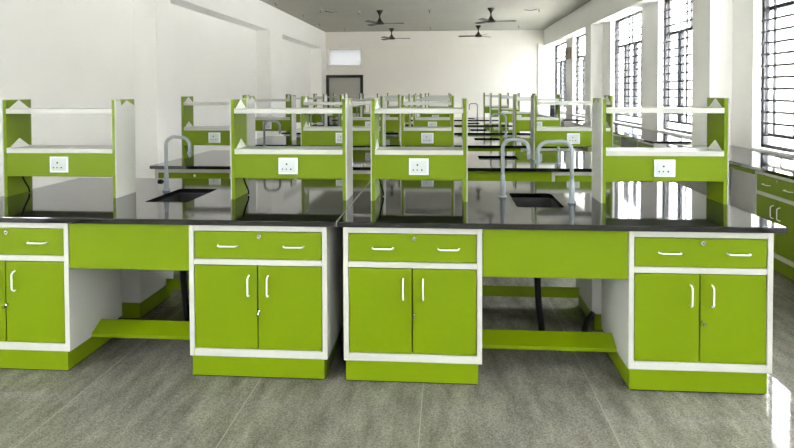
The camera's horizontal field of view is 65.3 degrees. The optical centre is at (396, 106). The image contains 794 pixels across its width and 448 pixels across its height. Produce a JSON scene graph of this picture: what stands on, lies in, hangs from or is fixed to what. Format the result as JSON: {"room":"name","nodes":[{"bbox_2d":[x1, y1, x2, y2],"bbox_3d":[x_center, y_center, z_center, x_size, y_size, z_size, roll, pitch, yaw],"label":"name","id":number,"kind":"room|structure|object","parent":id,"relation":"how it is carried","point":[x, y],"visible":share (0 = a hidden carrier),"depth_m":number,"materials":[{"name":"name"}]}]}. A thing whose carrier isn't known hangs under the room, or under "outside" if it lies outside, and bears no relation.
{"room":"science classroom","nodes":[
{"label":"science classroom","id":0,"kind":"room"},
{"bbox_2d":[0,0,311,196],"bbox_3d":[-3.910,-0.463,9.553,0.250,3.628,24.300,0,1,5],"label":"wall","id":1,"kind":"structure","parent":0,"point":[54,53],"depth_m":8.18,"materials":[{"name":"paint"}]},
{"bbox_2d":[132,0,171,177],"bbox_3d":[-3.634,-0.156,9.228,0.350,3.028,0.480,0,1,5],"label":"column","id":2,"kind":"structure","parent":1,"relation":"attached to","point":[151,18],"depth_m":9.00,"materials":[{"name":"paint"}]},
{"bbox_2d":[170,0,325,48],"bbox_3d":[-3.616,-1.977,9.493,0.350,0.600,24.300,0,1,5],"label":"trim","id":3,"kind":"structure","parent":1,"relation":"attached to","point":[258,15],"depth_m":14.06,"materials":[{"name":"paint"}]},
{"bbox_2d":[256,30,282,138],"bbox_3d":[-3.146,-0.307,15.357,0.350,3.028,1.080,0,1,5],"label":"trim","id":4,"kind":"structure","parent":1,"relation":"attached to","point":[269,57],"depth_m":14.83,"materials":[{"name":"paint"}]},
{"bbox_2d":[311,48,325,124],"bbox_3d":[-2.678,-0.453,21.246,0.350,3.028,0.800,0,1,5],"label":"trim","id":5,"kind":"structure","parent":1,"relation":"attached to","point":[318,55],"depth_m":20.84,"materials":[{"name":"paint"}]},
{"bbox_2d":[0,270,793,447],"bbox_3d":[0.258,1.410,9.268,8.700,0.132,24.900,0,1,5],"label":"floor","id":6,"kind":"structure","parent":0,"point":[128,392],"depth_m":3.10,"materials":[{"name":"grey stone"}]},
{"bbox_2d":[0,222,121,370],"bbox_3d":[-2.183,1.063,3.749,0.750,0.848,0.590,0,1,5],"label":"base cabinet","id":7,"kind":"object","parent":6,"relation":"on","point":[50,310],"visible":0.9,"depth_m":3.48,"materials":[{"name":"green"}]},
{"bbox_2d":[92,319,189,339],"bbox_3d":[-1.464,1.335,3.693,0.686,0.077,0.100,0,1,5],"label":"footrest","id":8,"kind":"object","parent":7,"relation":"attached to","point":[116,328],"visible":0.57,"depth_m":3.68,"materials":[{"name":"green laminate"}]},
{"bbox_2d":[0,178,370,226],"bbox_3d":[-1.444,0.611,4.155,2.380,0.030,1.540,0,1,5],"label":"countertop","id":9,"kind":"structure","parent":7,"relation":"on","point":[270,202],"depth_m":3.82,"materials":[{"name":"black stone"}]},
{"bbox_2d":[2,99,135,197],"bbox_3d":[-2.212,0.276,4.193,0.784,0.645,0.268,0,1,5],"label":"rack","id":10,"kind":"object","parent":9,"relation":"on","point":[22,160],"visible":1,"depth_m":4.09,"materials":[{"name":"green laminate"}]},
{"bbox_2d":[6,109,111,113],"bbox_3d":[-2.213,0.031,4.187,0.728,0.030,0.250,0,1,5],"label":"shelf","id":11,"kind":"object","parent":10,"relation":"attached to","point":[8,111],"depth_m":4.06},
{"bbox_2d":[7,145,111,152],"bbox_3d":[-2.212,0.291,4.194,0.728,0.030,0.250,0,1,5],"label":"shelf","id":12,"kind":"object","parent":10,"relation":"attached to","point":[10,148],"depth_m":4.09,"materials":[{"name":"white laminate"}]},
{"bbox_2d":[69,223,188,270],"bbox_3d":[-1.484,0.776,3.451,0.688,0.255,0.050,0,1,5],"label":"apron panel","id":13,"kind":"object","parent":9,"relation":"attached to","point":[91,246],"visible":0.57,"depth_m":3.43,"materials":[{"name":"green laminate"}]},
{"bbox_2d":[157,135,191,190],"bbox_3d":[-1.555,0.397,4.340,0.246,0.390,0.052,0,1,5],"label":"faucet","id":14,"kind":"object","parent":9,"relation":"on","point":[166,175],"visible":1,"depth_m":4.33,"materials":[{"name":"grey metal"}]},
{"bbox_2d":[157,193,207,201],"bbox_3d":[-1.434,0.737,4.158,0.312,0.218,0.572,0,1,5],"label":"sink","id":15,"kind":"object","parent":9,"relation":"in","point":[180,197],"visible":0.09,"depth_m":4.42,"materials":[{"name":"black"}]},
{"bbox_2d":[180,270,189,320],"bbox_3d":[-1.425,1.161,4.168,0.077,0.630,0.042,0,1,5],"label":"hose","id":16,"kind":"object","parent":15,"relation":"hanging from","point":[183,278],"visible":0.51,"depth_m":4.15,"materials":[{"name":"black rubber"}]},
{"bbox_2d":[230,98,352,200],"bbox_3d":[-0.685,0.273,4.072,0.756,0.645,0.268,0,1,5],"label":"rack","id":17,"kind":"object","parent":9,"relation":"on","point":[317,162],"visible":1,"depth_m":3.97,"materials":[{"name":"green laminate"}]},
{"bbox_2d":[234,109,341,113],"bbox_3d":[-0.686,0.029,4.066,0.700,0.030,0.250,0,1,5],"label":"shelf","id":18,"kind":"object","parent":17,"relation":"attached to","point":[236,111],"depth_m":3.94,"materials":[{"name":"white laminate"}]},
{"bbox_2d":[235,146,341,154],"bbox_3d":[-0.685,0.289,4.072,0.700,0.030,0.250,0,1,5],"label":"shelf","id":19,"kind":"object","parent":17,"relation":"attached to","point":[239,150],"depth_m":3.96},
{"bbox_2d":[119,269,172,318],"bbox_3d":[-2.119,1.043,4.556,0.750,0.848,0.550,0,1,5],"label":"base cabinet","id":20,"kind":"object","parent":6,"relation":"on","point":[142,290],"visible":0.06,"depth_m":4.30,"materials":[{"name":"grey"}]},
{"bbox_2d":[166,279,188,288],"bbox_3d":[-1.386,1.330,4.670,0.686,0.077,0.100,0,1,5],"label":"footrest","id":21,"kind":"object","parent":20,"relation":"attached to","point":[170,283],"visible":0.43,"depth_m":4.64,"materials":[{"name":"green laminate"}]},
{"bbox_2d":[155,169,230,178],"bbox_3d":[-1.887,1.005,6.082,0.750,0.848,0.590,0,1,5],"label":"base cabinet","id":22,"kind":"object","parent":6,"relation":"on","point":[159,173],"visible":0.2,"depth_m":5.81,"materials":[{"name":"green laminate"}]},
{"bbox_2d":[150,150,370,169],"bbox_3d":[-1.166,0.553,6.490,2.194,0.030,1.540,0,1,5],"label":"countertop","id":23,"kind":"structure","parent":22,"relation":"on","point":[212,159],"depth_m":6.10,"materials":[{"name":"black stone"}]},
{"bbox_2d":[181,96,254,157],"bbox_3d":[-1.878,0.217,6.523,0.708,0.645,0.268,0,1,5],"label":"rack","id":24,"kind":"object","parent":23,"relation":"on","point":[197,135],"visible":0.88,"depth_m":6.42,"materials":[{"name":"green laminate"}]},
{"bbox_2d":[184,102,229,104],"bbox_3d":[-1.879,-0.027,6.518,0.652,0.030,0.250,0,1,5],"label":"shelf","id":25,"kind":"object","parent":24,"relation":"attached to","point":[185,103],"depth_m":6.40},
{"bbox_2d":[184,127,229,130],"bbox_3d":[-1.878,0.233,6.524,0.652,0.030,0.250,0,1,5],"label":"shelf","id":26,"kind":"object","parent":24,"relation":"attached to","point":[185,128],"depth_m":6.41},
{"bbox_2d":[300,96,385,145],"bbox_3d":[-0.552,0.215,6.418,0.848,0.645,0.268,0,1,5],"label":"rack","id":27,"kind":"object","parent":23,"relation":"on","point":[310,135],"visible":0.7,"depth_m":6.31,"materials":[{"name":"green laminate"}]},
{"bbox_2d":[303,102,379,104],"bbox_3d":[-0.553,-0.029,6.412,0.792,0.030,0.250,0,1,5],"label":"shelf","id":28,"kind":"object","parent":27,"relation":"attached to","point":[304,103],"depth_m":6.30,"materials":[{"name":"white laminate"}]},
{"bbox_2d":[303,126,379,130],"bbox_3d":[-0.552,0.231,6.418,0.792,0.030,0.250,0,1,5],"label":"shelf","id":29,"kind":"object","parent":27,"relation":"attached to","point":[305,128],"depth_m":6.32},
{"bbox_2d":[189,225,343,379],"bbox_3d":[-0.738,1.061,3.634,0.766,0.848,0.590,0,1,5],"label":"base cabinet","id":30,"kind":"object","parent":6,"relation":"on","point":[265,301],"visible":0.92,"depth_m":3.38,"materials":[{"name":"green laminate"},{"name":"white laminate"}]},
{"bbox_2d":[294,170,381,179],"bbox_3d":[-0.551,1.003,5.975,0.766,0.848,0.590,0,1,5],"label":"base cabinet","id":31,"kind":"object","parent":6,"relation":"on","point":[357,174],"visible":0.02,"depth_m":5.69,"materials":[{"name":"green laminate"}]},
{"bbox_2d":[343,227,481,384],"bbox_3d":[0.102,1.060,3.567,0.741,0.848,0.590,0,1,5],"label":"base cabinet","id":32,"kind":"object","parent":6,"relation":"on","point":[412,297],"visible":0.93,"depth_m":3.31,"materials":[{"name":"green laminate"},{"name":"white laminate"},{"name":"metal"}]},
{"bbox_2d":[482,329,616,351],"bbox_3d":[0.848,1.331,3.509,0.748,0.077,0.100,0,1,5],"label":"footrest","id":33,"kind":"object","parent":32,"relation":"attached to","point":[491,339],"visible":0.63,"depth_m":3.50,"materials":[{"name":"green laminate"}]},
{"bbox_2d":[337,180,786,233],"bbox_3d":[0.882,0.608,3.970,2.287,0.030,1.540,0,1,5],"label":"countertop","id":34,"kind":"structure","parent":32,"relation":"on","point":[629,206],"depth_m":3.58,"materials":[{"name":"black stone"}]},
{"bbox_2d":[370,98,467,201],"bbox_3d":[0.146,0.272,4.005,0.610,0.645,0.268,0,1,5],"label":"rack","id":35,"kind":"object","parent":34,"relation":"on","point":[444,163],"visible":1,"depth_m":3.89,"materials":[{"name":"green laminate"}]},
{"bbox_2d":[375,109,462,113],"bbox_3d":[0.146,0.028,3.999,0.554,0.030,0.250,0,1,5],"label":"shelf","id":36,"kind":"object","parent":35,"relation":"attached to","point":[377,111],"depth_m":3.88,"materials":[{"name":"white laminate"}]},
{"bbox_2d":[375,146,462,154],"bbox_3d":[0.146,0.288,4.006,0.554,0.030,0.250,0,1,5],"label":"shelf","id":37,"kind":"object","parent":35,"relation":"attached to","point":[379,150],"depth_m":3.90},
{"bbox_2d":[499,138,530,197],"bbox_3d":[0.763,0.397,4.007,0.207,0.390,0.052,0,1,10],"label":"faucet","id":38,"kind":"object","parent":34,"relation":"on","point":[528,154],"visible":1,"depth_m":4.01,"materials":[{"name":"grey metal"}]},
{"bbox_2d":[512,198,559,207],"bbox_3d":[0.875,0.735,3.929,0.312,0.218,0.542,0,1,5],"label":"sink","id":39,"kind":"object","parent":34,"relation":"in","point":[520,202],"visible":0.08,"depth_m":4.18,"materials":[{"name":"black"}]},
{"bbox_2d":[534,278,544,330],"bbox_3d":[0.909,1.159,3.937,0.077,0.630,0.042,0,1,5],"label":"hose","id":40,"kind":"object","parent":39,"relation":"hanging from","point":[537,281],"visible":0.49,"depth_m":3.92,"materials":[{"name":"black rubber"}]},
{"bbox_2d":[482,229,627,278],"bbox_3d":[0.828,0.773,3.267,0.750,0.255,0.050,0,1,5],"label":"apron panel","id":41,"kind":"object","parent":34,"relation":"attached to","point":[505,253],"visible":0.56,"depth_m":3.24,"materials":[{"name":"green laminate"}]},
{"bbox_2d":[535,140,575,203],"bbox_3d":[0.979,0.401,3.822,0.247,0.390,0.052,0,1,7],"label":"faucet","id":42,"kind":"object","parent":34,"relation":"on","point":[571,200],"visible":1,"depth_m":3.80,"materials":[{"name":"grey metal"}]},
{"bbox_2d":[592,97,728,204],"bbox_3d":[1.637,0.270,3.887,0.752,0.645,0.268,0,1,5],"label":"rack","id":43,"kind":"object","parent":34,"relation":"on","point":[710,165],"visible":1,"depth_m":3.78,"materials":[{"name":"green laminate"}]},
{"bbox_2d":[606,107,723,112],"bbox_3d":[1.636,0.025,3.881,0.696,0.030,0.250,0,1,5],"label":"shelf","id":44,"kind":"object","parent":43,"relation":"attached to","point":[608,109],"depth_m":3.76,"materials":[{"name":"white laminate"}]},
{"bbox_2d":[606,147,723,155],"bbox_3d":[1.637,0.285,3.887,0.696,0.030,0.250,0,1,5],"label":"shelf","id":45,"kind":"object","parent":43,"relation":"attached to","point":[610,151],"depth_m":3.78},
{"bbox_2d":[386,179,461,180],"bbox_3d":[0.289,1.002,5.908,0.741,0.848,0.590,0,1,5],"label":"base cabinet","id":46,"kind":"object","parent":6,"relation":"on","point":[386,179],"visible":0.02,"depth_m":5.64,"materials":[{"name":"green laminate"}]},
{"bbox_2d":[468,151,591,171],"bbox_3d":[1.068,0.550,6.312,2.287,0.030,1.540,0,1,5],"label":"countertop","id":47,"kind":"structure","parent":46,"relation":"on","point":[582,161],"depth_m":5.98,"materials":[{"name":"black stone"}]},
{"bbox_2d":[401,95,453,146],"bbox_3d":[0.315,0.214,6.349,0.538,0.645,0.268,0,1,5],"label":"rack","id":48,"kind":"object","parent":47,"relation":"on","point":[410,135],"visible":0.91,"depth_m":6.23,"materials":[{"name":"green laminate"}]},
{"bbox_2d":[403,102,450,104],"bbox_3d":[0.314,-0.030,6.343,0.482,0.030,0.250,0,1,5],"label":"shelf","id":49,"kind":"object","parent":48,"relation":"attached to","point":[404,103],"depth_m":6.22,"materials":[{"name":"white laminate"}]},
{"bbox_2d":[403,126,450,130],"bbox_3d":[0.315,0.230,6.349,0.482,0.030,0.250,0,1,5],"label":"shelf","id":50,"kind":"object","parent":48,"relation":"attached to","point":[405,128],"depth_m":6.24,"materials":[{"name":"white laminate"}]},
{"bbox_2d":[468,171,550,181],"bbox_3d":[1.014,0.715,5.609,0.750,0.255,0.050,0,1,5],"label":"apron panel","id":51,"kind":"object","parent":47,"relation":"attached to","point":[472,175],"visible":0.27,"depth_m":5.58,"materials":[{"name":"green laminate"}]},
{"bbox_2d":[530,95,612,159],"bbox_3d":[1.750,0.212,6.234,0.768,0.645,0.268,0,1,5],"label":"rack","id":52,"kind":"object","parent":47,"relation":"on","point":[577,136],"visible":0.83,"depth_m":6.12,"materials":[{"name":"green laminate"}]},
{"bbox_2d":[537,101,609,104],"bbox_3d":[1.750,-0.032,6.228,0.712,0.030,0.250,0,1,5],"label":"shelf","id":53,"kind":"object","parent":52,"relation":"attached to","point":[538,102],"depth_m":6.12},
{"bbox_2d":[537,128,609,130],"bbox_3d":[1.750,0.228,6.235,0.712,0.030,0.250,0,1,5],"label":"shelf","id":54,"kind":"object","parent":52,"relation":"attached to","point":[538,129],"depth_m":6.12,"materials":[{"name":"white laminate"}]},
{"bbox_2d":[521,148,578,151],"bbox_3d":[1.949,0.943,8.083,0.717,0.848,0.590,0,1,5],"label":"base cabinet","id":55,"kind":"object","parent":6,"relation":"on","point":[522,149],"visible":0.13,"depth_m":7.81,"materials":[{"name":"green laminate"}]},
{"bbox_2d":[561,120,573,126],"bbox_3d":[4.382,0.759,15.270,0.730,0.848,0.750,0,1,5],"label":"base cabinet","id":56,"kind":"object","parent":6,"relation":"on","point":[563,123],"visible":0.19,"depth_m":14.91,"materials":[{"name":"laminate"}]},
{"bbox_2d":[537,112,584,120],"bbox_3d":[4.580,0.262,17.600,0.796,0.030,5.550,0,1,5],"label":"countertop","id":57,"kind":"structure","parent":56,"relation":"on","point":[564,117],"depth_m":16.49,"materials":[{"name":"black stone"}]},
{"bbox_2d":[581,311,595,331],"bbox_3d":[1.215,1.385,3.927,0.094,0.175,0.048,0,1,5],"label":"pipe","id":58,"kind":"object","parent":6,"relation":"on","point":[591,315],"visible":0.77,"depth_m":3.91,"materials":[{"name":"black rubber"}]},
{"bbox_2d":[576,278,602,330],"bbox_3d":[1.645,1.038,4.256,0.717,0.848,0.550,0,1,5],"label":"base cabinet","id":59,"kind":"object","parent":6,"relation":"on","point":[590,290],"visible":0.09,"depth_m":4.04,"materials":[{"name":"grey"}]},
{"bbox_2d":[551,172,633,181],"bbox_3d":[1.767,1.000,5.791,0.717,0.848,0.590,0,1,5],"label":"base cabinet","id":60,"kind":"object","parent":6,"relation":"on","point":[555,176],"visible":0.11,"depth_m":5.54,"materials":[{"name":"green laminate"}]},
{"bbox_2d":[613,134,636,181],"bbox_3d":[3.993,0.880,10.387,0.730,0.848,0.750,0,1,5],"label":"base cabinet","id":61,"kind":"object","parent":6,"relation":"on","point":[618,141],"visible":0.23,"depth_m":10.03,"materials":[{"name":"green laminate"}]},
{"bbox_2d":[637,140,691,181],"bbox_3d":[3.866,0.919,8.793,0.730,0.848,0.750,0,1,5],"label":"base cabinet","id":62,"kind":"object","parent":6,"relation":"on","point":[639,143],"visible":0.16,"depth_m":8.44,"materials":[{"name":"green laminate"}]},
{"bbox_2d":[570,121,691,142],"bbox_3d":[4.065,0.422,11.138,0.796,0.030,5.520,0,1,5],"label":"countertop","id":63,"kind":"structure","parent":62,"relation":"on","point":[646,135],"depth_m":9.69,"materials":[{"name":"black stone"}]},
{"bbox_2d":[601,231,773,394],"bbox_3d":[1.580,1.057,3.449,0.717,0.848,0.590,0,1,5],"label":"base cabinet","id":64,"kind":"object","parent":6,"relation":"on","point":[693,311],"visible":0.93,"depth_m":3.19,"materials":[{"name":"green laminate"},{"name":"white painted metal"}]},
{"bbox_2d":[673,181,705,194],"bbox_3d":[3.809,0.945,7.759,0.660,0.847,0.030,0,1,5],"label":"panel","id":65,"kind":"object","parent":6,"relation":"on","point":[700,187],"visible":0.02,"depth_m":7.76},
{"bbox_2d":[755,170,793,280],"bbox_3d":[3.587,1.006,5.285,0.730,0.848,0.750,0,1,5],"label":"base cabinet","id":66,"kind":"object","parent":6,"relation":"on","point":[774,195],"visible":0.8,"depth_m":5.26,"materials":[{"name":"green laminate"},{"name":"white painted metal"}]},
{"bbox_2d":[666,145,793,179],"bbox_3d":[3.570,0.576,4.909,0.796,0.030,5.780,0,1,5],"label":"countertop","id":67,"kind":"structure","parent":66,"relation":"on","point":[762,161],"depth_m":6.07,"materials":[{"name":"black stone"}]},
{"bbox_3d":[-1.518,0.891,10.716,0.750,0.848,0.590,0,1,5],"label":"base cabinet","id":68,"kind":"object","parent":6,"relation":"on","visible":0},
{"bbox_2d":[281,128,397,134],"bbox_3d":[-0.797,0.439,11.124,2.194,0.030,1.540,0,1,5],"label":"countertop","id":69,"kind":"structure","parent":68,"relation":"on","point":[298,131],"depth_m":10.44,"materials":[{"name":"black stone"}]},
{"bbox_2d":[286,94,327,125],"bbox_3d":[-1.629,0.103,11.167,0.708,0.645,0.268,0,1,5],"label":"rack","id":70,"kind":"object","parent":69,"relation":"on","point":[315,117],"visible":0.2,"depth_m":11.06,"materials":[{"name":"green laminate"}]},
{"bbox_2d":[362,94,410,125],"bbox_3d":[-0.183,0.101,11.052,0.848,0.645,0.268,0,1,5],"label":"rack","id":71,"kind":"object","parent":69,"relation":"on","point":[364,113],"visible":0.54,"depth_m":10.93,"materials":[{"name":"green laminate"}]},
{"bbox_3d":[0.166,1.040,4.374,0.741,0.848,0.550,0,1,5],"label":"base cabinet","id":72,"kind":"object","parent":6,"relation":"on","visible":0},
{"bbox_2d":[482,285,578,297],"bbox_3d":[0.926,1.327,4.486,0.748,0.077,0.100,0,1,5],"label":"footrest","id":73,"kind":"object","parent":72,"relation":"attached to","point":[487,290],"visible":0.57,"depth_m":4.44,"materials":[{"name":"green laminate"}]},
{"bbox_3d":[-1.704,0.948,8.374,0.750,0.848,0.590,0,1,5],"label":"base cabinet","id":74,"kind":"object","parent":6,"relation":"on","visible":0},
{"bbox_2d":[255,136,400,146],"bbox_3d":[-0.983,0.497,8.782,2.194,0.030,1.540,0,1,5],"label":"countertop","id":75,"kind":"structure","parent":74,"relation":"on","point":[391,141],"depth_m":8.54,"materials":[{"name":"black stone"}]},
{"bbox_2d":[242,95,295,140],"bbox_3d":[-1.815,0.161,8.825,0.708,0.645,0.268,0,1,5],"label":"rack","id":76,"kind":"object","parent":75,"relation":"on","point":[287,123],"visible":0.61,"depth_m":8.70,"materials":[{"name":"green laminate"}]},
{"bbox_2d":[339,94,400,140],"bbox_3d":[-0.370,0.159,8.710,0.848,0.645,0.268,0,1,5],"label":"rack","id":77,"kind":"object","parent":75,"relation":"on","point":[392,123],"visible":0.52,"depth_m":8.58,"materials":[{"name":"green laminate"}]},
{"bbox_3d":[-1.336,0.834,13.008,0.750,0.848,0.590,0,1,5],"label":"base cabinet","id":78,"kind":"object","parent":6,"relation":"on","visible":0},
{"bbox_2d":[312,121,412,125],"bbox_3d":[-0.614,0.382,13.416,2.194,0.030,1.540,0,1,5],"label":"countertop","id":79,"kind":"structure","parent":78,"relation":"on","point":[329,123],"depth_m":12.95,"materials":[{"name":"black stone"}]},
{"bbox_2d":[313,93,346,122],"bbox_3d":[-1.446,0.047,13.459,0.708,0.645,0.268,0,1,5],"label":"rack","id":80,"kind":"object","parent":79,"relation":"on","point":[345,94],"visible":0.34,"depth_m":13.34,"materials":[{"name":"green laminate"}]},
{"bbox_3d":[-1.153,0.777,15.300,0.750,0.848,0.591,0,1,5],"label":"base cabinet","id":81,"kind":"object","parent":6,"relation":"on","visible":0},
{"bbox_3d":[-0.432,0.326,15.708,2.194,0.030,1.540,0,1,5],"label":"countertop","id":82,"kind":"structure","parent":81,"relation":"on","visible":0},
{"bbox_2d":[333,93,361,118],"bbox_3d":[-1.264,-0.010,15.751,0.708,0.645,0.268,0,1,5],"label":"rack","id":83,"kind":"object","parent":82,"relation":"on","point":[359,109],"visible":0.51,"depth_m":15.62,"materials":[{"name":"green laminate"}]},
{"bbox_2d":[261,0,590,31],"bbox_3d":[0.245,-2.358,9.176,8.700,0.150,24.900,0,1,5],"label":"ceiling","id":84,"kind":"structure","parent":0,"point":[444,15],"depth_m":16.32,"materials":[{"name":"paint"}]},
{"bbox_2d":[365,10,403,25],"bbox_3d":[-0.308,-2.260,15.804,0.976,0.365,1.114,0,1,1],"label":"ceiling fan","id":85,"kind":"object","parent":84,"relation":"hanging from","point":[379,22],"visible":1,"depth_m":15.74,"materials":[{"name":"brown metal"}]},
{"bbox_2d":[326,44,537,116],"bbox_3d":[1.226,-0.772,21.454,8.100,3.628,0.250,0,1,5],"label":"wall","id":86,"kind":"structure","parent":0,"point":[469,71],"depth_m":21.27,"materials":[{"name":"beige paint"}]},
{"bbox_2d":[326,75,362,120],"bbox_3d":[-1.818,-0.020,21.635,1.300,2.138,0.150,0,1,5],"label":"door","id":87,"kind":"structure","parent":86,"relation":"in","point":[352,85],"depth_m":21.61,"materials":[{"name":"black paint"}]},
{"bbox_2d":[328,49,360,65],"bbox_3d":[-1.818,-1.701,21.669,1.160,0.600,0.060,0,1,5],"label":"window","id":88,"kind":"structure","parent":86,"relation":"in","point":[337,57],"depth_m":21.66,"materials":[{"name":"white glass"}]},
{"bbox_2d":[325,30,543,45],"bbox_3d":[1.247,-2.346,21.248,7.480,0.470,0.080,0,1,5],"label":"beam","id":89,"kind":"structure","parent":86,"relation":"attached to","point":[493,36],"depth_m":21.20,"materials":[{"name":"beige paint"}]},
{"bbox_2d":[538,44,551,111],"bbox_3d":[5.022,-0.538,20.992,0.460,3.158,0.080,0,1,5],"label":"pillar","id":90,"kind":"structure","parent":86,"relation":"attached to","point":[544,52],"depth_m":20.94,"materials":[{"name":"beige paint"}]},
{"bbox_2d":[552,0,793,214],"bbox_3d":[4.414,-0.476,8.890,0.250,3.628,24.300,0,1,5],"label":"wall","id":91,"kind":"structure","parent":0,"point":[747,14],"depth_m":7.75,"materials":[{"name":"paint"}]},
{"bbox_2d":[555,42,565,111],"bbox_3d":[5.264,-0.919,19.699,0.090,2.175,2.400,0,1,5],"label":"window","id":92,"kind":"structure","parent":91,"relation":"in","point":[560,90],"depth_m":19.70,"materials":[{"name":"black metal"}]},
{"bbox_2d":[576,34,584,115],"bbox_3d":[4.986,-0.833,16.201,0.090,2.175,2.620,0,1,5],"label":"window","id":93,"kind":"structure","parent":91,"relation":"in","point":[583,35],"depth_m":17.11,"materials":[{"name":"black metal"}]},
{"bbox_2d":[585,24,602,120],"bbox_3d":[4.599,-0.338,14.483,0.270,3.078,0.590,0,1,5],"label":"pillar","id":94,"kind":"structure","parent":91,"relation":"attached to","point":[593,32],"depth_m":14.19,"materials":[{"name":"paint"}]},
{"bbox_2d":[544,0,658,45],"bbox_3d":[4.149,-2.014,8.873,0.270,0.550,24.300,0,1,5],"label":"beam","id":95,"kind":"structure","parent":91,"relation":"attached to","point":[574,23],"depth_m":14.40,"materials":[{"name":"paint"}]},
{"bbox_2d":[614,10,641,124],"bbox_3d":[4.683,-0.739,12.405,0.090,2.175,2.160,0,1,5],"label":"window","id":96,"kind":"structure","parent":91,"relation":"in","point":[626,47],"depth_m":12.41,"materials":[{"name":"glass"}]},
{"bbox_2d":[663,0,692,134],"bbox_3d":[4.446,-0.665,9.425,0.090,2.175,2.080,0,1,5],"label":"window","id":97,"kind":"structure","parent":91,"relation":"in","point":[680,97],"depth_m":9.84,"materials":[{"name":"black metal"}]},
{"bbox_2d":[692,0,732,204],"bbox_3d":[4.087,-0.179,8.051,0.270,3.078,0.560,0,1,5],"label":"pillar","id":98,"kind":"structure","parent":91,"relation":"attached to","point":[712,32],"depth_m":7.79,"materials":[{"name":"paint"}]},
{"bbox_2d":[760,0,793,152],"bbox_3d":[4.181,-0.583,6.091,0.090,2.175,2.250,0,1,5],"label":"window","id":99,"kind":"structure","parent":91,"relation":"in","point":[765,134],"depth_m":6.96,"materials":[{"name":"black metal"}]},
{"bbox_3d":[0.471,0.945,8.200,0.741,0.848,0.590,0,1,5],"label":"base cabinet","id":100,"kind":"object","parent":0,"visible":0},
{"bbox_2d":[405,137,582,147],"bbox_3d":[1.251,0.493,8.604,2.287,0.030,1.540,0,1,5],"label":"countertop","id":101,"kind":"structure","parent":100,"relation":"on","point":[473,142],"depth_m":8.13,"materials":[{"name":"black stone"}]},
{"bbox_2d":[413,94,451,125],"bbox_3d":[0.497,0.158,8.641,0.538,0.645,0.268,0,1,5],"label":"rack","id":102,"kind":"object","parent":101,"relation":"on","point":[417,121],"visible":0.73,"depth_m":8.52,"materials":[{"name":"green laminate"}]},
{"bbox_2d":[468,148,520,150],"bbox_3d":[1.197,0.658,7.901,0.750,0.255,0.050,0,1,5],"label":"apron panel","id":103,"kind":"object","parent":101,"relation":"attached to","point":[469,149],"visible":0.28,"depth_m":7.87,"materials":[{"name":"green laminate"}]},
{"bbox_2d":[513,94,560,141],"bbox_3d":[1.918,0.155,8.528,0.618,0.645,0.268,0,1,5],"label":"rack","id":104,"kind":"object","parent":101,"relation":"on","point":[519,123],"visible":0.58,"depth_m":8.42,"materials":[{"name":"green laminate"}]},
{"bbox_2d":[517,98,558,100],"bbox_3d":[1.917,-0.089,8.522,0.562,0.030,0.250,0,1,5],"label":"shelf","id":105,"kind":"object","parent":104,"relation":"attached to","point":[552,99],"depth_m":8.40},
{"bbox_3d":[0.840,0.831,12.834,0.741,0.848,0.590,0,1,5],"label":"base cabinet","id":106,"kind":"object","parent":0,"visible":0},
{"bbox_2d":[454,121,512,126],"bbox_3d":[1.620,0.379,13.238,2.287,0.030,1.540,0,1,5],"label":"countertop","id":107,"kind":"structure","parent":106,"relation":"on","point":[456,123],"depth_m":12.74,"materials":[{"name":"black stone"}]},
{"bbox_2d":[490,93,519,116],"bbox_3d":[2.287,0.041,13.162,0.618,0.645,0.268,0,1,5],"label":"rack","id":108,"kind":"object","parent":107,"relation":"on","point":[492,110],"visible":0.6,"depth_m":13.05,"materials":[{"name":"green laminate"}]},
{"bbox_3d":[2.501,0.772,15.009,0.717,0.848,0.591,0,1,5],"label":"base cabinet","id":109,"kind":"object","parent":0,"visible":0},
{"bbox_2d":[454,117,497,120],"bbox_3d":[1.802,0.322,15.530,2.287,0.030,1.540,0,1,5],"label":"countertop","id":110,"kind":"structure","parent":109,"relation":"on","point":[455,118],"depth_m":14.98,"materials":[{"name":"black stone"}]},
{"bbox_2d":[483,93,508,118],"bbox_3d":[2.470,-0.016,15.454,0.618,0.645,0.268,0,1,5],"label":"rack","id":111,"kind":"object","parent":110,"relation":"on","point":[486,108],"visible":0.58,"depth_m":15.35,"materials":[{"name":"green laminate"}]},
{"label":"outside","id":112,"kind":"structure","parent":0,"visible":0},
{"bbox_2d":[561,107,793,147],"bbox_3d":[32.903,1.443,10.733,56.050,0.250,100.000,0,1,5],"label":"ground","id":113,"kind":"structure","parent":112,"point":[785,142],"depth_m":27.66,"materials":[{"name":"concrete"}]},
{"bbox_2d":[562,6,793,134],"bbox_3d":[17.580,-1.473,32.954,6.120,4.600,98.000,0,1,5],"label":"building","id":114,"kind":"structure","parent":113,"relation":"on","point":[787,21],"depth_m":22.26,"materials":[{"name":"white paint"}]},
{"bbox_3d":[0.658,0.887,10.542,0.741,0.848,0.590,0,1,5],"label":"base cabinet","id":115,"kind":"object","parent":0,"visible":0},
{"bbox_2d":[454,127,529,134],"bbox_3d":[1.437,0.436,10.946,2.287,0.030,1.540,0,1,5],"label":"countertop","id":116,"kind":"structure","parent":115,"relation":"on","point":[457,130],"depth_m":10.53,"materials":[{"name":"black stone"}]},
{"bbox_2d":[420,94,449,116],"bbox_3d":[0.684,0.100,10.983,0.538,0.645,0.268,0,1,5],"label":"rack","id":117,"kind":"object","parent":116,"relation":"on","point":[421,97],"visible":0.51,"depth_m":10.86,"materials":[{"name":"green laminate"}]},
{"bbox_2d":[498,93,535,130],"bbox_3d":[2.104,0.098,10.870,0.618,0.645,0.268,0,1,5],"label":"rack","id":118,"kind":"object","parent":116,"relation":"on","point":[501,118],"visible":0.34,"depth_m":10.76,"materials":[{"name":"green laminate"}]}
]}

